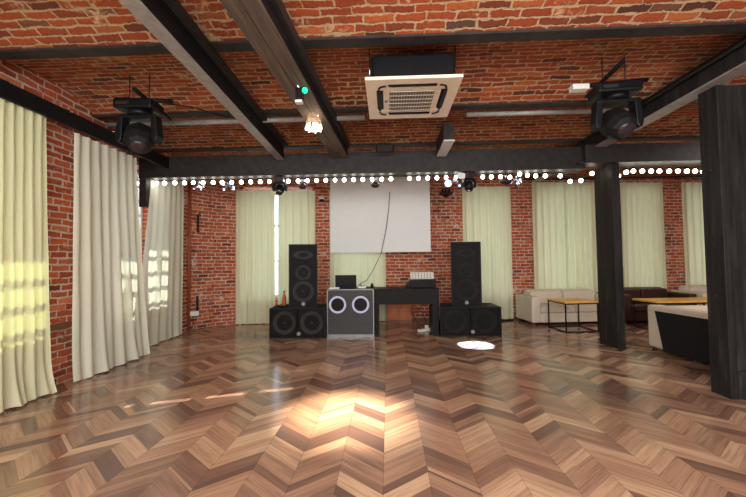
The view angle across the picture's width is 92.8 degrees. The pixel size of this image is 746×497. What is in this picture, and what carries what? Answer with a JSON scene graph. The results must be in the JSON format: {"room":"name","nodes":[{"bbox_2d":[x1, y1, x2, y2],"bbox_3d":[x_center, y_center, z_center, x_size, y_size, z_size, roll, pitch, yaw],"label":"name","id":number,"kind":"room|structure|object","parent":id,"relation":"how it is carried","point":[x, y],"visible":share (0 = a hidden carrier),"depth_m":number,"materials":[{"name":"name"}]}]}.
{"room":"entertainment venue","nodes":[
{"label":"entertainment venue","id":0,"kind":"room"},
{"bbox_2d":[0,60,191,384],"bbox_3d":[-4.396,-0.264,3.002,0.930,3.750,11.600,-1,-2,2],"label":"wall","id":1,"kind":"structure","parent":0,"point":[59,137],"depth_m":4.41,"materials":[{"name":"brick"}]},
{"bbox_2d":[50,321,71,330],"bbox_3d":[-3.821,0.950,4.419,0.070,0.060,0.930,-1,-2,2],"label":"trim","id":2,"kind":"structure","parent":1,"relation":"attached to","point":[69,323],"depth_m":4.32,"materials":[{"name":"brown wood"}]},
{"bbox_2d":[0,78,168,167],"bbox_3d":[-3.866,-1.700,1.972,0.250,0.289,8.480,-1,-2,2],"label":"rail","id":3,"kind":"object","parent":1,"relation":"attached to","point":[12,93],"visible":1,"depth_m":4.18,"materials":[{"name":"black metal"}]},
{"bbox_2d":[0,98,56,412],"bbox_3d":[-3.673,0.048,3.746,0.151,3.153,0.690,-1,-2,2],"label":"curtain","id":4,"kind":"object","parent":3,"relation":"hanging from","point":[26,373],"visible":1,"depth_m":3.77,"materials":[{"name":"white fabric"}]},
{"bbox_2d":[72,133,149,382],"bbox_3d":[-3.643,0.128,5.059,0.134,3.093,1.400,-1,-2,2],"label":"curtain","id":5,"kind":"object","parent":3,"relation":"hanging from","point":[109,317],"visible":1,"depth_m":4.88,"materials":[{"name":"white fabric"}]},
{"bbox_2d":[137,172,142,252],"bbox_3d":[-4.485,-0.222,6.445,0.060,2.470,0.770,-1,-2,2],"label":"window","id":6,"kind":"structure","parent":1,"relation":"in","point":[139,208],"depth_m":6.80,"materials":[{"name":"paint"}]},
{"bbox_2d":[187,181,190,330],"bbox_3d":[-4.011,0.087,7.740,0.054,3.400,0.054,-1,-2,2],"label":"pipe","id":7,"kind":"object","parent":1,"relation":"attached to","point":[189,182],"visible":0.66,"depth_m":7.71,"materials":[{"name":"metal"}]},
{"bbox_2d":[190,311,198,330],"bbox_3d":[-3.924,1.582,7.784,0.178,0.407,0.180,-1,-2,2],"label":"power outlet","id":8,"kind":"object","parent":1,"relation":"attached to","point":[192,313],"visible":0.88,"depth_m":7.77,"materials":[{"name":"white plastic"}]},
{"bbox_2d":[138,147,585,207],"bbox_3d":[-0.283,-1.212,6.215,7.660,0.870,0.304,-1,-2,2],"label":"girder","id":9,"kind":"object","parent":1,"relation":"attached to","point":[550,160],"visible":0.93,"depth_m":6.08,"materials":[{"name":"metal"}]},
{"bbox_2d":[142,180,183,345],"bbox_3d":[-3.945,0.141,6.644,0.092,3.193,1.460,-1,-2,0],"label":"curtain","id":10,"kind":"object","parent":9,"relation":"hanging from","point":[162,267],"visible":0.85,"depth_m":6.72,"materials":[{"name":"white fabric"}]},
{"bbox_2d":[193,179,204,191],"bbox_3d":[-3.096,-1.125,6.339,0.193,0.244,0.164,-1,-2,2],"label":"light","id":11,"kind":"object","parent":9,"relation":"hanging from","point":[197,186],"visible":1,"depth_m":6.33,"materials":[{"name":"silver metal"}]},
{"bbox_2d":[154,178,274,184],"bbox_3d":[-2.838,-1.189,6.376,2.187,0.093,0.068,-1,-2,2],"label":"string lights","id":12,"kind":"object","parent":9,"relation":"hanging from","point":[250,181],"depth_m":6.36,"materials":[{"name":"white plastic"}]},
{"bbox_2d":[222,179,234,190],"bbox_3d":[-2.571,-1.127,6.284,0.218,0.236,0.118,-1,-2,2],"label":"light","id":13,"kind":"object","parent":9,"relation":"hanging from","point":[226,182],"visible":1,"depth_m":6.29,"materials":[{"name":"silver metal"}]},
{"bbox_2d":[272,176,287,195],"bbox_3d":[-1.633,-1.141,6.216,0.260,0.432,0.193,-1,-2,2],"label":"light","id":14,"kind":"object","parent":9,"relation":"attached to","point":[278,188],"visible":0.97,"depth_m":6.18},
{"bbox_2d":[298,177,306,188],"bbox_3d":[-1.241,-1.150,6.256,0.156,0.220,0.154,-1,-2,2],"label":"light","id":15,"kind":"object","parent":9,"relation":"hanging from","point":[301,186],"visible":1,"depth_m":6.21,"materials":[{"name":"plastic"}]},
{"bbox_2d":[287,175,392,182],"bbox_3d":[-0.585,-1.218,6.281,1.857,0.094,0.068,-1,-2,2],"label":"string lights","id":16,"kind":"object","parent":9,"relation":"hanging from","point":[371,179],"depth_m":6.27,"materials":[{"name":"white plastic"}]},
{"bbox_2d":[371,175,379,187],"bbox_3d":[0.037,-1.166,6.202,0.156,0.220,0.154,-1,-2,2],"label":"light","id":17,"kind":"object","parent":9,"relation":"hanging from","point":[375,184],"visible":1,"depth_m":6.16,"materials":[{"name":"plastic"}]},
{"bbox_2d":[375,143,394,154],"bbox_3d":[0.202,-1.669,5.986,0.320,0.175,0.135,-1,-2,2],"label":"light","id":18,"kind":"object","parent":9,"relation":"attached to","point":[381,149],"visible":1,"depth_m":5.92,"materials":[{"name":"black plastic"}]},
{"bbox_2d":[399,174,456,179],"bbox_3d":[0.958,-1.241,6.216,0.987,0.088,0.068,-1,-2,2],"label":"string lights","id":19,"kind":"object","parent":9,"relation":"hanging from","point":[409,178],"depth_m":6.20,"materials":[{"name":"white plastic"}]},
{"bbox_2d":[436,122,454,156],"bbox_3d":[1.137,-1.706,5.615,0.160,0.272,0.780,-1,-2,2],"label":"ceiling beam","id":20,"kind":"structure","parent":9,"relation":"attached to","point":[445,140],"depth_m":5.34,"materials":[{"name":"black wood"}]},
{"bbox_2d":[445,173,450,186],"bbox_3d":[1.295,-1.182,6.119,0.120,0.240,0.120,-1,-2,2],"label":"light","id":21,"kind":"object","parent":9,"relation":"hanging from","point":[447,182],"visible":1,"depth_m":6.08,"materials":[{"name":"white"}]},
{"bbox_2d":[451,174,460,186],"bbox_3d":[1.408,-1.172,6.159,0.196,0.220,0.133,0,-2,-19],"label":"light","id":22,"kind":"object","parent":9,"relation":"hanging from","point":[458,185],"visible":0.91,"depth_m":6.14,"materials":[{"name":"silver metal"}]},
{"bbox_2d":[457,172,464,178],"bbox_3d":[1.542,-1.237,6.071,0.218,0.146,0.020,-1,-2,2],"label":"plate","id":23,"kind":"object","parent":9,"relation":"attached to","point":[460,175],"visible":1,"depth_m":6.06,"materials":[{"name":"white plastic"}]},
{"bbox_2d":[461,172,476,191],"bbox_3d":[1.643,-1.185,6.086,0.260,0.424,0.162,0,-2,-20],"label":"stage light","id":24,"kind":"object","parent":9,"relation":"attached to","point":[468,182],"visible":0.97,"depth_m":6.03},
{"bbox_2d":[481,173,528,178],"bbox_3d":[2.278,-1.251,6.160,0.801,0.094,0.068,-1,-2,2],"label":"string lights","id":25,"kind":"object","parent":9,"relation":"hanging from","point":[519,174],"depth_m":6.14,"materials":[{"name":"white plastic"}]},
{"bbox_2d":[500,172,511,184],"bbox_3d":[2.274,-1.199,6.078,0.200,0.230,0.197,-1,-2,2],"label":"light","id":26,"kind":"object","parent":9,"relation":"attached to","point":[505,181],"visible":1,"depth_m":6.02,"materials":[{"name":"metal"}]},
{"bbox_2d":[511,174,522,186],"bbox_3d":[2.464,-1.162,6.097,0.209,0.247,0.144,0,-2,-14],"label":"light","id":27,"kind":"object","parent":9,"relation":"hanging from","point":[514,179],"visible":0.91,"depth_m":6.09,"materials":[{"name":"silver metal"}]},
{"bbox_2d":[534,170,593,182],"bbox_3d":[3.273,-1.225,6.116,0.992,0.203,0.068,-1,-2,2],"label":"string lights","id":28,"kind":"object","parent":9,"relation":"hanging from","point":[591,172],"depth_m":6.10,"materials":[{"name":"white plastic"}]},
{"bbox_2d":[0,21,745,59],"bbox_3d":[2.362,-2.040,3.201,13.700,0.190,0.130,-1,-2,2],"label":"ceiling beam","id":29,"kind":"structure","parent":1,"relation":"attached to","point":[718,27],"depth_m":3.26,"materials":[{"name":"paint"}]},
{"bbox_2d":[92,99,697,119],"bbox_3d":[2.425,-1.984,4.684,13.700,0.190,0.130,-1,-2,2],"label":"trim","id":30,"kind":"structure","parent":1,"relation":"attached to","point":[554,103],"depth_m":4.75,"materials":[{"name":"paint"}]},
{"bbox_2d":[152,136,699,152],"bbox_3d":[2.489,-1.929,6.166,13.700,0.190,0.130,-1,-2,2],"label":"trim","id":31,"kind":"structure","parent":1,"relation":"attached to","point":[672,137],"depth_m":6.20,"materials":[{"name":"paint"}]},
{"bbox_2d":[191,180,235,328],"bbox_3d":[-3.984,-0.058,8.546,1.320,3.750,1.280,-1,-2,2],"label":"wall","id":32,"kind":"structure","parent":0,"point":[214,246],"depth_m":8.33,"materials":[{"name":"brick"}]},
{"bbox_2d":[196,296,198,310],"bbox_3d":[-3.952,1.237,7.985,0.036,0.340,0.040,-1,-2,2],"label":"wall anchor","id":33,"kind":"object","parent":32,"relation":"attached to","point":[197,297],"visible":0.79,"depth_m":7.97,"materials":[{"name":"metal"}]},
{"bbox_2d":[196,213,200,231],"bbox_3d":[-3.958,-0.587,8.053,0.135,0.433,0.042,-1,-2,2],"label":"wall anchor","id":34,"kind":"object","parent":32,"relation":"attached to","point":[199,213],"visible":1,"depth_m":8.04,"materials":[{"name":"metal"}]},
{"bbox_2d":[0,319,745,496],"bbox_3d":[2.172,1.623,3.552,14.400,0.120,13.400,-1,-2,2],"label":"floor","id":35,"kind":"structure","parent":0,"point":[231,410],"depth_m":3.23,"materials":[{"name":"brown wood"}]},
{"bbox_2d":[235,190,274,323],"bbox_3d":[-2.819,0.200,8.492,0.929,3.193,0.098,0,-2,-4],"label":"curtain","id":36,"kind":"object","parent":35,"relation":"on","point":[255,210],"visible":1,"depth_m":8.50,"materials":[{"name":"white fabric"}]},
{"bbox_2d":[278,190,314,304],"bbox_3d":[-1.835,0.191,8.546,0.900,3.193,0.112,0,-2,-5],"label":"curtain","id":37,"kind":"object","parent":35,"relation":"on","point":[296,209],"visible":0.51,"depth_m":8.58,"materials":[{"name":"white fabric"}]},
{"bbox_2d":[269,304,326,338],"bbox_3d":[-1.441,1.433,7.173,1.102,0.612,0.732,-1,-2,2],"label":"subwoofer","id":38,"kind":"object","parent":35,"relation":"on","point":[286,322],"depth_m":6.83,"materials":[{"name":"paint"}]},
{"bbox_2d":[282,290,285,305],"bbox_3d":[-1.813,1.013,7.251,0.074,0.312,0.074,-1,-2,2],"label":"bottle","id":39,"kind":"object","parent":38,"relation":"on","point":[284,296],"visible":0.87,"depth_m":7.23,"materials":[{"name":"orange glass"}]},
{"bbox_2d":[289,244,317,307],"bbox_3d":[-1.397,0.542,7.150,0.550,1.235,0.512,0,-2,-9],"label":"speaker","id":40,"kind":"object","parent":38,"relation":"on","point":[303,276],"visible":1,"depth_m":6.92,"materials":[{"name":"paint"}]},
{"bbox_2d":[320,295,326,303],"bbox_3d":[-0.991,1.383,7.663,0.260,0.740,0.240,-1,-2,2],"label":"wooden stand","id":41,"kind":"object","parent":35,"relation":"on","point":[322,297],"visible":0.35,"depth_m":7.57,"materials":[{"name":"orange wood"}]},
{"bbox_2d":[327,286,374,336],"bbox_3d":[-0.425,1.265,7.231,0.920,0.930,0.703,-1,-2,2],"label":"booth","id":42,"kind":"object","parent":35,"relation":"on","point":[350,311],"visible":1,"depth_m":6.90,"materials":[{"name":"laminate"}]},
{"bbox_2d":[335,275,355,287],"bbox_3d":[-0.547,0.675,7.344,0.430,0.261,0.292,-1,-2,2],"label":"laptop","id":43,"kind":"object","parent":42,"relation":"on","point":[342,281],"visible":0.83,"depth_m":7.21,"materials":[{"name":"black plastic"}]},
{"bbox_2d":[327,286,374,289],"bbox_3d":[-0.428,0.814,7.274,0.920,0.025,0.650,-1,-2,2],"label":"countertop","id":44,"kind":"structure","parent":42,"relation":"on","point":[367,287],"depth_m":7.04,"materials":[{"name":"laminate"}]},
{"bbox_2d":[386,304,412,322],"bbox_3d":[0.629,1.459,8.550,0.620,0.620,0.284,-1,-2,2],"label":"wooden chest","id":45,"kind":"object","parent":35,"relation":"on","point":[396,313],"visible":0.65,"depth_m":8.43,"materials":[{"name":"orange wood"}]},
{"bbox_2d":[374,287,439,334],"bbox_3d":[0.680,1.263,7.290,1.282,0.915,0.630,-1,-2,2],"label":"table","id":46,"kind":"object","parent":35,"relation":"on","point":[382,295],"visible":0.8,"depth_m":7.00,"materials":[{"name":"laminate"}]},
{"bbox_2d":[405,279,435,287],"bbox_3d":[0.984,0.725,7.428,0.638,0.165,0.330,-1,-2,2],"label":"equipment case","id":47,"kind":"object","parent":46,"relation":"on","point":[420,283],"visible":0.89,"depth_m":7.26,"materials":[{"name":"plastic"}]},
{"bbox_2d":[410,272,433,279],"bbox_3d":[1.035,0.578,7.502,0.490,0.151,0.112,-1,-2,2],"label":"mixer","id":48,"kind":"object","parent":47,"relation":"on","point":[413,275],"visible":0.97,"depth_m":7.48,"materials":[{"name":"white plastic"}]},
{"bbox_2d":[410,305,426,327],"bbox_3d":[0.937,1.466,7.516,0.225,0.493,0.366,1,-3,-43],"label":"cable","id":49,"kind":"object","parent":35,"relation":"on","point":[414,305],"visible":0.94,"depth_m":7.50,"materials":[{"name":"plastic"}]},
{"bbox_2d":[417,325,429,331],"bbox_3d":[1.074,1.661,7.404,0.320,0.120,0.060,0,-2,-26],"label":"power strip","id":50,"kind":"object","parent":35,"relation":"on","point":[427,328],"visible":0.82,"depth_m":7.39,"materials":[{"name":"white plastic"}]},
{"bbox_2d":[439,303,501,335],"bbox_3d":[1.903,1.424,7.191,1.177,0.560,0.732,-1,-2,2],"label":"subwoofer","id":51,"kind":"object","parent":35,"relation":"on","point":[486,320],"visible":0.99,"depth_m":6.85,"materials":[{"name":"paint"}]},
{"bbox_2d":[450,242,481,306],"bbox_3d":[1.875,0.509,7.193,0.570,1.265,0.512,-1,-2,12],"label":"speaker","id":52,"kind":"object","parent":51,"relation":"on","point":[466,282],"visible":1,"depth_m":6.96,"materials":[{"name":"paint"}]},
{"bbox_2d":[462,187,513,318],"bbox_3d":[2.851,0.101,8.810,1.240,3.293,0.102,0,-2,-3],"label":"curtain","id":53,"kind":"object","parent":35,"relation":"on","point":[486,211],"visible":0.7,"depth_m":8.84,"materials":[{"name":"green fabric"}]},
{"bbox_2d":[532,182,565,288],"bbox_3d":[4.452,0.027,8.903,0.868,3.413,0.111,0,-2,-5],"label":"curtain","id":54,"kind":"object","parent":35,"relation":"on","point":[547,197],"visible":0.81,"depth_m":8.93,"materials":[{"name":"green fabric"}]},
{"bbox_2d":[515,288,597,324],"bbox_3d":[4.507,1.350,8.344,2.000,0.740,0.830,0,-2,-3],"label":"sofa","id":55,"kind":"object","parent":35,"relation":"on","point":[531,306],"visible":0.77,"depth_m":8.00,"materials":[{"name":"beige leather"}]},
{"bbox_2d":[528,291,561,303],"bbox_3d":[4.098,1.160,8.464,0.790,0.298,0.160,0,-2,-3],"label":"cushion","id":56,"kind":"object","parent":55,"relation":"on","point":[543,295],"depth_m":8.39,"materials":[{"name":"beige fabric"}]},
{"bbox_2d":[540,303,574,312],"bbox_3d":[4.115,1.371,8.201,0.790,0.145,0.590,0,-2,-3],"label":"seat cushion","id":57,"kind":"object","parent":55,"relation":"on","point":[553,307],"depth_m":7.92,"materials":[{"name":"beige fabric"}]},
{"bbox_2d":[562,290,594,300],"bbox_3d":[4.897,1.153,8.508,0.790,0.298,0.160,0,-2,-3],"label":"cushion","id":58,"kind":"object","parent":55,"relation":"on","point":[584,294],"depth_m":8.44,"materials":[{"name":"beige fabric"}]},
{"bbox_2d":[572,304,596,311],"bbox_3d":[4.914,1.364,8.245,0.790,0.145,0.590,0,-2,-3],"label":"seat cushion","id":59,"kind":"object","parent":55,"relation":"on","point":[582,307],"depth_m":7.95,"materials":[{"name":"beige fabric"}]},
{"bbox_2d":[547,298,598,332],"bbox_3d":[4.169,1.381,7.423,0.710,0.615,0.660,0,-2,-3],"label":"side table","id":60,"kind":"object","parent":35,"relation":"on","point":[566,301],"visible":0.9,"depth_m":7.26,"materials":[{"name":"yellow wood"}]},
{"bbox_2d":[563,182,597,292],"bbox_3d":[5.365,0.019,8.944,1.046,3.413,0.139,0,-2,-4],"label":"curtain","id":61,"kind":"object","parent":35,"relation":"on","point":[579,198],"visible":0.55,"depth_m":8.97,"materials":[{"name":"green fabric"}]},
{"bbox_2d":[594,163,625,348],"bbox_3d":[4.016,0.121,6.028,0.132,3.030,0.512,-1,-2,2],"label":"column","id":62,"kind":"structure","parent":35,"relation":"on","point":[610,268],"depth_m":5.91,"materials":[{"name":"wood"}]},
{"bbox_2d":[575,142,700,167],"bbox_3d":[6.303,-1.577,5.838,5.860,0.300,0.324,-1,-2,2],"label":"girder","id":63,"kind":"object","parent":62,"relation":"on","point":[674,153],"visible":0.73,"depth_m":5.77,"materials":[{"name":"metal"}]},
{"bbox_2d":[620,167,700,176],"bbox_3d":[5.131,-1.298,5.980,2.016,0.175,0.068,-1,-2,2],"label":"string lights","id":64,"kind":"object","parent":63,"relation":"hanging from","point":[633,170],"visible":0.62,"depth_m":5.98,"materials":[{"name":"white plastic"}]},
{"bbox_2d":[620,182,666,288],"bbox_3d":[6.858,0.007,9.043,1.226,3.413,0.109,-1,-2,-2],"label":"curtain","id":65,"kind":"object","parent":35,"relation":"on","point":[642,211],"visible":0.8,"depth_m":9.06,"materials":[{"name":"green fabric"}]},
{"bbox_2d":[597,287,696,323],"bbox_3d":[6.434,1.322,8.408,1.760,0.760,0.880,0,-2,-3],"label":"sofa","id":66,"kind":"object","parent":35,"relation":"on","point":[641,309],"visible":0.41,"depth_m":8.24,"materials":[{"name":"brown leather"}]},
{"bbox_2d":[624,289,640,301],"bbox_3d":[6.084,1.132,8.556,0.670,0.317,0.160,0,-2,-3],"label":"cushion","id":67,"kind":"object","parent":66,"relation":"on","point":[634,293],"depth_m":8.49,"materials":[{"name":"brown leather"}]},
{"bbox_2d":[631,302,655,311],"bbox_3d":[6.102,1.353,8.268,0.670,0.145,0.640,0,-2,-3],"label":"seat cushion","id":68,"kind":"object","parent":66,"relation":"on","point":[639,306],"depth_m":7.95,"materials":[{"name":"brown leather"}]},
{"bbox_2d":[640,288,667,297],"bbox_3d":[6.763,1.127,8.594,0.670,0.317,0.160,0,-2,-3],"label":"cushion","id":69,"kind":"object","parent":66,"relation":"on","point":[644,292],"depth_m":8.52,"materials":[{"name":"brown leather"}]},
{"bbox_2d":[642,302,686,305],"bbox_3d":[6.780,1.347,8.306,0.670,0.145,0.640,0,-2,-3],"label":"seat cushion","id":70,"kind":"object","parent":66,"relation":"on","point":[642,302],"depth_m":8.02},
{"bbox_2d":[632,297,706,329],"bbox_3d":[6.435,1.361,7.397,1.640,0.605,0.620,0,-2,-3],"label":"side table","id":71,"kind":"object","parent":35,"relation":"on","point":[685,300],"visible":0.59,"depth_m":7.33,"materials":[{"name":"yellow wood"}]},
{"bbox_2d":[648,305,709,363],"bbox_3d":[4.916,1.218,4.736,0.932,0.720,2.000,0,-2,-3],"label":"sofa","id":72,"kind":"object","parent":35,"relation":"on","point":[681,330],"visible":0.59,"depth_m":5.14,"materials":[{"name":"beige leather"}]},
{"bbox_2d":[671,285,706,305],"bbox_3d":[8.179,1.290,8.460,1.500,0.790,0.850,0,-2,-3],"label":"sofa","id":73,"kind":"object","parent":35,"relation":"on","point":[699,290],"visible":0.13,"depth_m":8.53,"materials":[{"name":"beige leather"}]},
{"bbox_2d":[686,287,706,291],"bbox_3d":[7.894,1.100,8.597,0.540,0.346,0.160,0,-2,-3],"label":"cushion","id":74,"kind":"object","parent":73,"relation":"on","point":[700,289],"depth_m":8.52,"materials":[{"name":"beige fabric"}]},
{"bbox_2d":[681,182,705,284],"bbox_3d":[8.664,-0.009,9.136,1.368,3.413,0.110,0,-2,-3],"label":"curtain","id":75,"kind":"object","parent":35,"relation":"on","point":[692,202],"visible":0.32,"depth_m":9.14,"materials":[{"name":"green fabric"}]},
{"bbox_2d":[698,85,745,399],"bbox_3d":[3.906,-0.092,3.808,0.514,3.290,0.230,-1,-2,2],"label":"column","id":76,"kind":"structure","parent":35,"relation":"on","point":[721,108],"depth_m":3.75,"materials":[{"name":"wood"}]},
{"bbox_2d":[532,44,745,181],"bbox_3d":[3.686,-1.883,2.868,0.430,0.222,10.900,-1,-2,2],"label":"ceiling beam","id":77,"kind":"structure","parent":76,"relation":"on","point":[731,66],"depth_m":4.03,"materials":[{"name":"grey paint"}]},
{"bbox_2d":[466,108,628,116],"bbox_3d":[2.409,-1.853,4.835,2.250,0.059,0.059,-1,-2,2],"label":"conduit pipe","id":78,"kind":"object","parent":77,"relation":"attached to","point":[571,111],"visible":0.66,"depth_m":4.82,"materials":[{"name":"grey metal"}]},
{"bbox_2d":[596,36,745,133],"bbox_3d":[3.385,-2.003,1.583,0.062,0.062,8.100,-1,-2,2],"label":"conduit pipe","id":79,"kind":"object","parent":77,"relation":"attached to","point":[742,41],"visible":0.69,"depth_m":3.78,"materials":[{"name":"black metal"}]},
{"bbox_2d":[0,0,745,194],"bbox_3d":[2.368,-2.092,3.946,13.950,0.290,13.459,-1,-2,2],"label":"ceiling","id":80,"kind":"structure","parent":0,"point":[538,70],"depth_m":3.93,"materials":[{"name":"brick"}]},
{"bbox_2d":[113,75,172,153],"bbox_3d":[-2.650,-1.570,4.320,0.576,0.948,0.758,-2,-2,25],"label":"light","id":81,"kind":"object","parent":80,"relation":"hanging from","point":[139,138],"visible":1,"depth_m":4.10,"materials":[{"name":"black plastic"}]},
{"bbox_2d":[163,103,234,117],"bbox_3d":[-2.195,-1.786,4.645,1.029,0.086,0.147,1,-3,-37],"label":"cable","id":82,"kind":"object","parent":81,"relation":"attached to","point":[163,103],"visible":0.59,"depth_m":4.61,"materials":[{"name":"black plastic"}]},
{"bbox_2d":[119,0,287,159],"bbox_3d":[-1.623,-1.823,1.884,0.210,0.262,8.480,-1,-2,1],"label":"ceiling beam","id":83,"kind":"structure","parent":80,"relation":"attached to","point":[168,21],"depth_m":3.29,"materials":[{"name":"grey paint"}]},
{"bbox_2d":[220,0,349,157],"bbox_3d":[-0.945,-1.832,1.845,0.300,0.262,8.480,-1,-2,5],"label":"ceiling beam","id":84,"kind":"structure","parent":80,"relation":"attached to","point":[267,25],"depth_m":3.16,"materials":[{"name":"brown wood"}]},
{"bbox_2d":[106,115,364,126],"bbox_3d":[-1.962,-1.800,5.019,3.700,0.069,0.069,-1,-2,2],"label":"conduit pipe","id":85,"kind":"object","parent":84,"relation":"attached to","point":[344,117],"visible":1,"depth_m":5.00,"materials":[{"name":"grey metal"}]},
{"bbox_2d":[295,84,307,104],"bbox_3d":[-0.717,-1.567,3.547,0.138,0.226,0.097,-1,-2,2],"label":"light","id":86,"kind":"object","parent":84,"relation":"attached to","point":[299,91],"visible":0.96,"depth_m":3.52,"materials":[{"name":"black plastic"}]},
{"bbox_2d":[304,113,322,133],"bbox_3d":[-0.719,-1.580,4.297,0.220,0.299,0.220,-2,-2,25],"label":"spotlight","id":87,"kind":"object","parent":84,"relation":"hanging from","point":[313,123],"visible":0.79,"depth_m":4.22,"materials":[{"name":"beige"}]},
{"bbox_2d":[328,176,431,252],"bbox_3d":[0.165,-0.817,8.417,2.460,1.818,0.087,-1,-2,2],"label":"projection screen","id":88,"kind":"object","parent":80,"relation":"hanging from","point":[359,213],"visible":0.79,"depth_m":8.38,"materials":[{"name":"fabric"}]},
{"bbox_2d":[358,192,389,285],"bbox_3d":[0.003,-0.278,7.842,0.145,2.150,1.237,-2,-3,35],"label":"cable","id":89,"kind":"object","parent":88,"relation":"hanging from","point":[389,192],"visible":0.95,"depth_m":8.24,"materials":[{"name":"black plastic"}]},
{"bbox_2d":[365,45,462,118],"bbox_3d":[0.413,-1.836,3.918,0.950,0.442,0.950,-1,-2,2],"label":"air conditioner","id":90,"kind":"object","parent":80,"relation":"attached to","point":[413,85],"visible":1,"depth_m":3.58,"materials":[{"name":"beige plastic"}]},
{"bbox_2d":[389,89,434,110],"bbox_3d":[0.415,-1.624,3.909,0.470,0.014,0.470,-1,-2,2],"label":"grille","id":91,"kind":"object","parent":90,"relation":"attached to","point":[399,99],"depth_m":3.86,"materials":[{"name":"white plastic"}]},
{"bbox_2d":[584,56,647,139],"bbox_3d":[2.555,-1.646,3.889,0.677,0.940,0.593,1,-3,-35],"label":"light","id":92,"kind":"object","parent":80,"relation":"hanging from","point":[618,123],"visible":1,"depth_m":3.81,"materials":[{"name":"black plastic"}]},
{"bbox_2d":[569,83,589,92],"bbox_3d":[2.308,-1.795,3.975,0.180,0.060,0.100,-1,-2,2],"label":"box","id":93,"kind":"object","parent":92,"relation":"attached to","point":[574,88],"visible":1,"depth_m":3.93,"materials":[{"name":"white plastic"}]},
{"bbox_2d":[236,176,701,318],"bbox_3d":[3.303,-0.110,9.230,13.300,3.750,0.550,0,-2,-3],"label":"wall","id":94,"kind":"structure","parent":0,"point":[446,219],"depth_m":8.91,"materials":[{"name":"brick"}]},
{"bbox_2d":[275,190,311,296],"bbox_3d":[-2.298,-0.133,9.026,1.650,2.700,0.060,-1,-2,2],"label":"window","id":95,"kind":"structure","parent":94,"relation":"in","point":[287,190],"depth_m":9.02,"materials":[{"name":"paint"}]},
{"bbox_2d":[318,196,324,201],"bbox_3d":[-1.251,-1.192,8.659,0.150,0.132,0.205,-1,-2,2],"label":"security camera","id":96,"kind":"object","parent":94,"relation":"attached to","point":[321,198],"visible":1,"depth_m":8.58,"materials":[{"name":"white plastic"}]},
{"bbox_2d":[329,191,385,320],"bbox_3d":[-0.372,0.180,8.663,1.370,3.193,0.068,0,-2,-3],"label":"curtain","id":97,"kind":"object","parent":94,"relation":"hanging from","point":[361,265],"visible":0.29,"depth_m":8.67,"materials":[{"name":"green fabric"}]},
{"bbox_2d":[439,188,452,197],"bbox_3d":[1.818,-1.384,8.859,0.349,0.243,0.052,-1,-2,2],"label":"wall emblem","id":98,"kind":"structure","parent":94,"relation":"attached to","point":[446,194],"depth_m":8.85,"materials":[{"name":"metal"}]},
{"bbox_2d":[412,316,517,320],"bbox_3d":[0.451,1.753,8.711,7.516,0.050,0.030,0,-2,-3],"label":"baseboard","id":99,"kind":"structure","parent":94,"relation":"attached to","point":[515,317],"depth_m":8.74,"materials":[{"name":"brown wood"}]},
{"bbox_2d":[510,176,700,179],"bbox_3d":[2.615,-1.817,9.131,13.700,0.190,0.130,-1,-2,2],"label":"trim","id":100,"kind":"structure","parent":94,"relation":"attached to","point":[653,176],"depth_m":8.94,"materials":[{"name":"paint"}]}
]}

